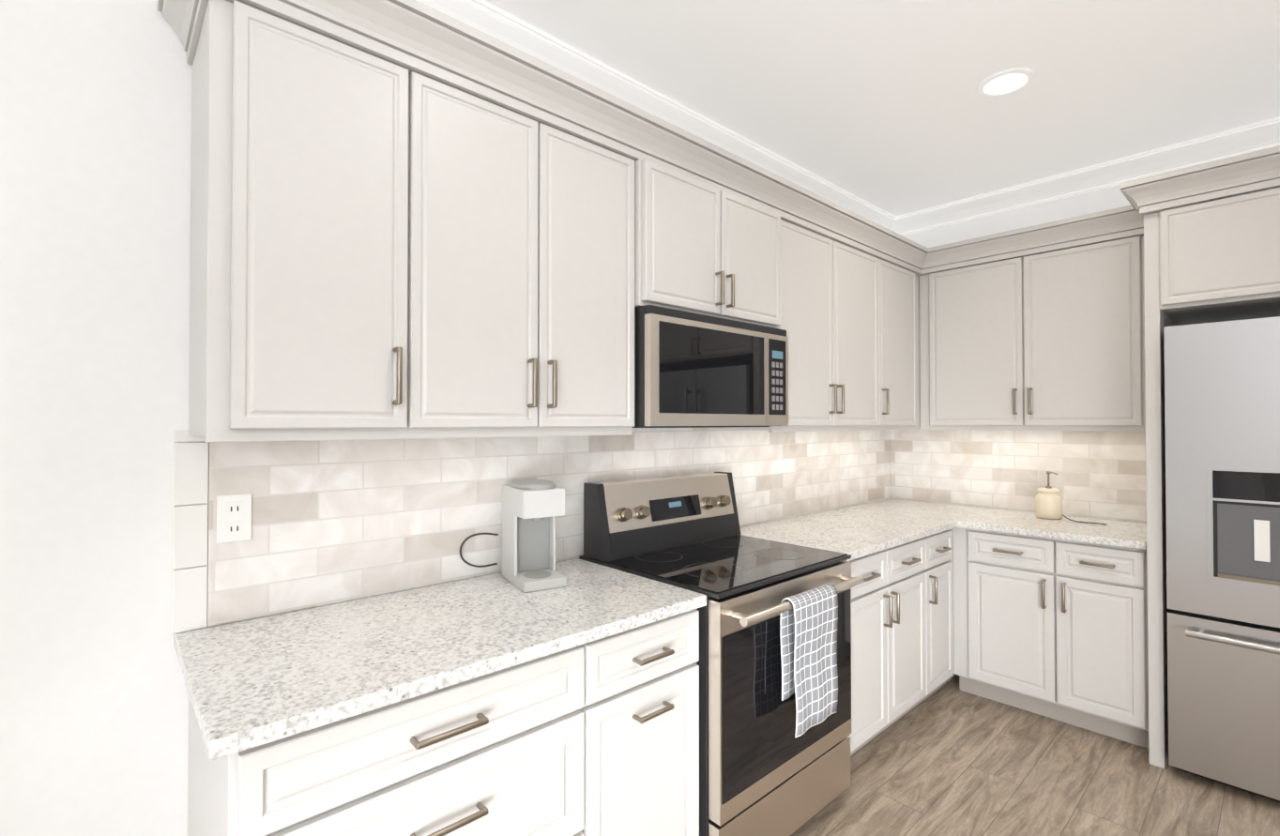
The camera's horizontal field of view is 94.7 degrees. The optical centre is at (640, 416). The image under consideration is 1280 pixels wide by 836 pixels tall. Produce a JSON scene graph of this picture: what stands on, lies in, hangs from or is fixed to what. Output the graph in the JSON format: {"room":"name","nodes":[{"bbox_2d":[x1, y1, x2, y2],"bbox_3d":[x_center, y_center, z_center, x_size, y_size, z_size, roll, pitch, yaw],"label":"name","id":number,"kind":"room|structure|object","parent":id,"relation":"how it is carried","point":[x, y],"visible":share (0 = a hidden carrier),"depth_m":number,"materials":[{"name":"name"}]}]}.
{"room":"kitchen","nodes":[
{"label":"kitchen","id":0,"kind":"room"},
{"bbox_2d":[0,0,883,835],"bbox_3d":[-0.728,0.053,1.847,6.624,2.760,0.120,1,-1,-42],"label":"wall","id":1,"kind":"structure","parent":0,"point":[94,274],"depth_m":1.32,"materials":[{"name":"paint"}]},
{"bbox_2d":[216,493,251,543],"bbox_3d":[-1.020,0.256,1.482,0.072,0.117,0.008,1,-1,-42],"label":"electrical outlet plate","id":2,"kind":"object","parent":1,"relation":"attached to","point":[234,517],"visible":1,"depth_m":1.48,"materials":[{"name":"white plastic"}]},
{"bbox_2d":[188,0,417,442],"bbox_3d":[-0.829,-0.399,1.441,0.400,0.911,0.348,1,-1,-42],"label":"upper cabinet","id":3,"kind":"object","parent":1,"relation":"attached to","point":[380,248],"depth_m":1.30,"materials":[{"name":"paint"}]},
{"bbox_2d":[157,0,205,64],"bbox_3d":[-1.004,-0.923,1.318,0.102,0.128,0.300,1,-1,-42],"label":"crown molding","id":4,"kind":"structure","parent":3,"relation":"attached to","point":[187,21],"depth_m":1.36,"materials":[{"name":"paint"}]},
{"bbox_2d":[417,73,635,439],"bbox_3d":[-0.406,-0.395,1.825,0.744,0.911,0.348,1,-1,-42],"label":"upper cabinet","id":5,"kind":"object","parent":1,"relation":"attached to","point":[526,226],"depth_m":1.65,"materials":[{"name":"paint"}]},
{"bbox_2d":[171,427,892,633],"bbox_3d":[0.283,0.290,2.675,3.773,0.484,0.009,1,-1,-42],"label":"backsplash","id":6,"kind":"structure","parent":1,"relation":"attached to","point":[335,521],"depth_m":1.78,"materials":[{"name":"tile"}]},
{"bbox_2d":[635,158,789,334],"bbox_3d":[0.174,-0.603,2.331,0.788,0.483,0.383,1,-1,-42],"label":"upper cabinet","id":7,"kind":"object","parent":1,"relation":"attached to","point":[701,248],"depth_m":2.14,"materials":[{"name":"paint"}]},
{"bbox_2d":[180,0,930,275],"bbox_3d":[0.395,-0.912,2.303,3.495,0.128,0.102,1,-1,-42],"label":"crown molding","id":8,"kind":"structure","parent":7,"relation":"attached to","point":[419,38],"depth_m":1.70,"materials":[{"name":"paint"}]},
{"bbox_2d":[632,304,788,427],"bbox_3d":[0.185,-0.158,2.314,0.780,0.401,0.412,1,-1,-42],"label":"microwave","id":9,"kind":"object","parent":7,"relation":"attached to","point":[692,370],"visible":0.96,"depth_m":2.08,"materials":[{"name":"silver plastic"}]},
{"bbox_2d":[714,222,883,432],"bbox_3d":[0.797,-0.382,2.918,0.925,0.911,0.348,1,-1,-42],"label":"upper cabinet","id":10,"kind":"object","parent":1,"relation":"attached to","point":[835,336],"depth_m":2.78,"materials":[{"name":"paint"}]},
{"bbox_2d":[883,259,920,430],"bbox_3d":[1.312,-0.377,3.386,0.468,0.911,0.348,1,-1,-42],"label":"upper cabinet","id":11,"kind":"object","parent":1,"relation":"attached to","point":[901,286],"depth_m":3.28,"materials":[{"name":"paint"}]},
{"bbox_2d":[483,0,1279,216],"bbox_3d":[0.758,-1.395,0.228,6.624,0.100,4.540,1,-1,-42],"label":"ceiling","id":12,"kind":"structure","parent":0,"point":[885,105],"depth_m":2.28,"materials":[{"name":"paint"}]},
{"bbox_2d":[417,0,1279,236],"bbox_3d":[0.758,-1.288,0.233,6.374,0.114,4.290,1,-1,-42],"label":"ceiling trim","id":13,"kind":"structure","parent":12,"relation":"attached to","point":[497,23],"depth_m":2.81,"materials":[{"name":"paint"}]},
{"bbox_2d":[976,67,1035,96],"bbox_3d":[1.445,-1.317,2.332,0.196,0.008,0.196,1,-1,-42],"label":"recessed light","id":14,"kind":"object","parent":12,"relation":"in","point":[1006,82],"visible":1,"depth_m":2.32,"materials":[{"name":"paint"}]},
{"bbox_2d":[894,185,1142,522],"bbox_3d":[3.205,0.059,2.354,0.120,2.760,4.420,1,-1,-42],"label":"wall","id":15,"kind":"structure","parent":0,"point":[1106,199],"depth_m":3.37,"materials":[{"name":"paint"}]},
{"bbox_2d":[892,427,1146,522],"bbox_3d":[2.151,0.298,3.417,0.009,0.484,1.364,1,-1,-42],"label":"backsplash","id":16,"kind":"structure","parent":15,"relation":"attached to","point":[1103,475],"depth_m":3.37,"materials":[{"name":"tile"}]},
{"bbox_2d":[919,235,1145,431],"bbox_3d":[2.110,-0.380,3.184,0.385,0.911,1.058,1,-1,-42],"label":"upper cabinet","id":17,"kind":"object","parent":15,"relation":"attached to","point":[1052,341],"visible":0.88,"depth_m":3.02,"materials":[{"name":"paint"}]},
{"bbox_2d":[930,209,1143,273],"bbox_3d":[2.027,-0.903,3.027,0.105,0.128,1.008,1,-1,-42],"label":"crown molding","id":18,"kind":"structure","parent":17,"relation":"attached to","point":[1096,227],"depth_m":3.02,"materials":[{"name":"paint"}]},
{"bbox_2d":[1143,186,1279,768],"bbox_3d":[2.693,0.296,2.275,0.734,2.284,1.052,1,-1,-42],"label":"surround","id":19,"kind":"object","parent":15,"relation":"attached to","point":[1214,261],"visible":0.88,"depth_m":2.40,"materials":[{"name":"paint"}]},
{"bbox_2d":[1111,145,1279,225],"bbox_3d":[2.439,-0.914,2.058,0.106,0.128,1.184,1,-1,-42],"label":"crown molding","id":20,"kind":"structure","parent":19,"relation":"attached to","point":[1259,170],"depth_m":2.30,"materials":[{"name":"paint"}]},
{"bbox_2d":[790,674,1279,835],"bbox_3d":[0.758,1.464,0.195,6.624,0.100,4.540,1,-1,-42],"label":"floor","id":21,"kind":"structure","parent":0,"point":[950,758],"depth_m":2.28,"materials":[{"name":"wood"}]},
{"bbox_2d":[187,640,596,835],"bbox_3d":[-0.612,0.991,1.434,0.726,0.876,0.629,1,-1,-42],"label":"base cabinet","id":22,"kind":"object","parent":21,"relation":"on","point":[511,751],"depth_m":1.21,"materials":[{"name":"paint"}]},
{"bbox_2d":[173,558,706,760],"bbox_3d":[-0.458,0.536,1.564,1.182,0.032,0.646,1,-1,-42],"label":"countertop","id":23,"kind":"structure","parent":22,"relation":"on","point":[254,682],"depth_m":1.35,"materials":[{"name":"stone"}]},
{"bbox_2d":[501,478,566,592],"bbox_3d":[-0.340,0.366,1.872,0.138,0.316,0.225,0,-1,-30],"label":"coffee maker","id":24,"kind":"object","parent":23,"relation":"on","point":[532,510],"visible":1,"depth_m":1.85,"materials":[{"name":"grey plastic"}]},
{"bbox_2d":[459,533,498,567],"bbox_3d":[-0.508,0.430,1.885,0.107,0.106,0.091,1,-1,-42],"label":"cord","id":25,"kind":"object","parent":24,"relation":"attached to","point":[461,547],"visible":1,"depth_m":1.88,"materials":[{"name":"grey"}]},
{"bbox_2d":[593,609,699,835],"bbox_3d":[-0.186,0.996,1.820,0.424,0.876,0.629,1,-1,-42],"label":"base cabinet","id":26,"kind":"object","parent":21,"relation":"on","point":[599,737],"depth_m":1.59,"materials":[{"name":"paint"}]},
{"bbox_2d":[579,471,863,835],"bbox_3d":[0.306,0.841,2.170,0.764,1.192,0.743,1,-1,-42],"label":"range","id":27,"kind":"object","parent":21,"relation":"on","point":[764,770],"visible":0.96,"depth_m":1.95,"materials":[{"name":"silver metal"}]},
{"bbox_2d":[779,583,838,737],"bbox_3d":[0.552,0.777,1.910,0.256,0.424,0.060,1,-1,-42],"label":"hanging towel","id":28,"kind":"object","parent":27,"relation":"hanging from","point":[808,630],"visible":0.98,"depth_m":1.88,"materials":[{"name":"grey fabric"}]},
{"bbox_2d":[849,535,930,755],"bbox_3d":[0.846,1.006,2.758,0.816,0.876,0.629,1,-1,-42],"label":"base cabinet","id":29,"kind":"object","parent":21,"relation":"on","point":[891,610],"depth_m":2.54,"materials":[{"name":"paint"}]},
{"bbox_2d":[739,498,999,561],"bbox_3d":[1.225,0.554,3.084,1.814,0.032,0.660,1,-1,-42],"label":"countertop","id":30,"kind":"structure","parent":29,"relation":"on","point":[857,531],"depth_m":2.88,"materials":[{"name":"stone"}]},
{"bbox_2d":[930,528,957,694],"bbox_3d":[1.272,1.011,3.145,0.337,0.876,0.629,1,-1,-42],"label":"base cabinet","id":31,"kind":"object","parent":21,"relation":"on","point":[941,542],"depth_m":2.93,"materials":[{"name":"paint"}]},
{"bbox_2d":[952,527,1148,748],"bbox_3d":[2.101,1.009,2.972,0.666,0.875,0.780,1,-1,-42],"label":"base cabinet","id":32,"kind":"object","parent":21,"relation":"on","point":[1055,629],"visible":0.96,"depth_m":2.74,"materials":[{"name":"paint"}]},
{"bbox_2d":[961,508,1146,549],"bbox_3d":[2.123,0.552,2.962,0.650,0.032,0.728,1,-1,-42],"label":"countertop","id":33,"kind":"structure","parent":32,"relation":"on","point":[1127,534],"depth_m":2.85,"materials":[{"name":"stone"}]},
{"bbox_2d":[1035,471,1062,519],"bbox_3d":[2.159,0.413,3.115,0.120,0.246,0.120,1,-1,-42],"label":"soap dispenser","id":34,"kind":"object","parent":33,"relation":"on","point":[1048,501],"visible":1,"depth_m":3.07,"materials":[{"name":"beige ceramic"}]},
{"bbox_2d":[1062,514,1106,525],"bbox_3d":[2.243,0.522,2.981,0.057,0.025,0.193,1,-1,-42],"label":"cord","id":35,"kind":"object","parent":33,"relation":"on","point":[1084,522],"visible":1,"depth_m":2.96,"materials":[{"name":"grey plastic"}]},
{"bbox_2d":[1163,316,1279,802],"bbox_3d":[2.654,0.532,2.243,0.768,1.812,0.910,1,-1,-42],"label":"fridge","id":36,"kind":"object","parent":21,"relation":"on","point":[1222,403],"visible":1,"depth_m":2.24,"materials":[{"name":"grey metal"}]}
]}

